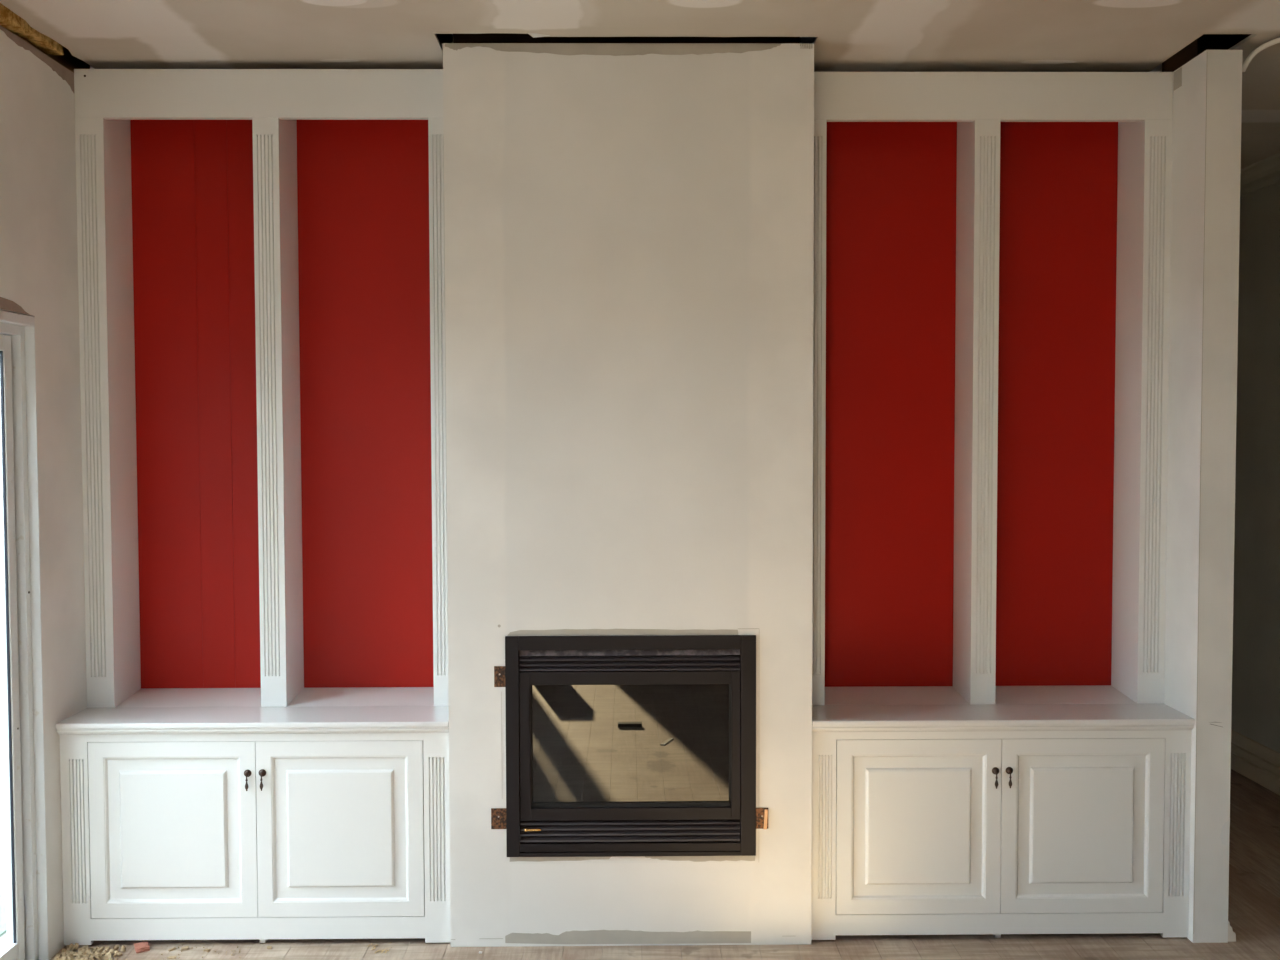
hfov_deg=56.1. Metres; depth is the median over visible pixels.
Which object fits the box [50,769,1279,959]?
floor
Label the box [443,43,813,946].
wall
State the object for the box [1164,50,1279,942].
wall
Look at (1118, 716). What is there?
countertop
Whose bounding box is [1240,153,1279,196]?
trim
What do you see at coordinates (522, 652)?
vent
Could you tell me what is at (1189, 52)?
trim
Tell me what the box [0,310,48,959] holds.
door
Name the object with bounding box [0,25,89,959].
wall
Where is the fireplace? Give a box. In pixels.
[491,635,767,856]
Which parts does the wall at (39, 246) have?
plate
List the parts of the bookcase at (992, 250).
panel, panel, rail, panel, panel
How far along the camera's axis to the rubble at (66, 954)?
3.95 m
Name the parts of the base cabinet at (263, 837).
door, raised panel, rail, rail, drop pull, door, raised panel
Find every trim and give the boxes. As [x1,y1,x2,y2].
[453,33,1197,71]
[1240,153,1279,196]
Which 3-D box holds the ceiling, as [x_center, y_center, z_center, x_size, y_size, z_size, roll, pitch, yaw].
[0.581,-1.378,2.212,4.973,0.013,9.801,0,2,-1]
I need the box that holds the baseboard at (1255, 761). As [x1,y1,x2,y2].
[1231,729,1279,794]
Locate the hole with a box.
[1197,34,1250,55]
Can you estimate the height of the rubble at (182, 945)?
0.007 m
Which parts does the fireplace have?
door frame, glass pane, trim, panel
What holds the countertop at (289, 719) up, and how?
on the base cabinet at (263, 837)
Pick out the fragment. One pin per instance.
(140, 947)
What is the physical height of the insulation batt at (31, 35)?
0.056 m
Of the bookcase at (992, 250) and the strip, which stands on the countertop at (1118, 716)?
the bookcase at (992, 250)
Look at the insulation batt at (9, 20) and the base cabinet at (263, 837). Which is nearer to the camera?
the insulation batt at (9, 20)
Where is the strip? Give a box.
[0,890,6,936]
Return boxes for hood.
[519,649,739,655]
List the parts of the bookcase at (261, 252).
panel, panel, panel, panel, rail, panel, panel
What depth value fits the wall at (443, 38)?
4.45 m
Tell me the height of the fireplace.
0.739 m
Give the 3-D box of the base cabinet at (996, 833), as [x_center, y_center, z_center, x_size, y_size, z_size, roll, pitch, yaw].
[1.212,1.189,4.300,1.280,0.714,0.556,0,2,-1]
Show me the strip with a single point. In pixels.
(3, 929)
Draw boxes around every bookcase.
[74,69,448,707]
[812,72,1172,704]
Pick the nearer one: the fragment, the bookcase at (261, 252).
the fragment
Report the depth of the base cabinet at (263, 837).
4.02 m
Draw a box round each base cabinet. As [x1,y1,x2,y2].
[59,733,450,944]
[811,730,1191,939]
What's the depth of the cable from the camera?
3.94 m
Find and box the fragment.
[134,942,149,952]
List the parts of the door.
sash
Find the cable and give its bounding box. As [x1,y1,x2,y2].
[1242,37,1279,71]
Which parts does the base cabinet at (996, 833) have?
raised panel, door, drop pull, rail, rail, raised panel, door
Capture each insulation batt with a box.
[0,3,25,34]
[19,22,61,52]
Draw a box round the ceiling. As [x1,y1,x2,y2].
[0,0,1279,168]
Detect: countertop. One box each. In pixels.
[56,706,448,734]
[812,703,1194,731]
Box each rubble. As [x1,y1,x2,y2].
[54,943,126,959]
[153,945,240,958]
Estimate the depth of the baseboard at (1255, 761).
5.89 m
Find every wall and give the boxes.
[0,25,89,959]
[90,34,1161,71]
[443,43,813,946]
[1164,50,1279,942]

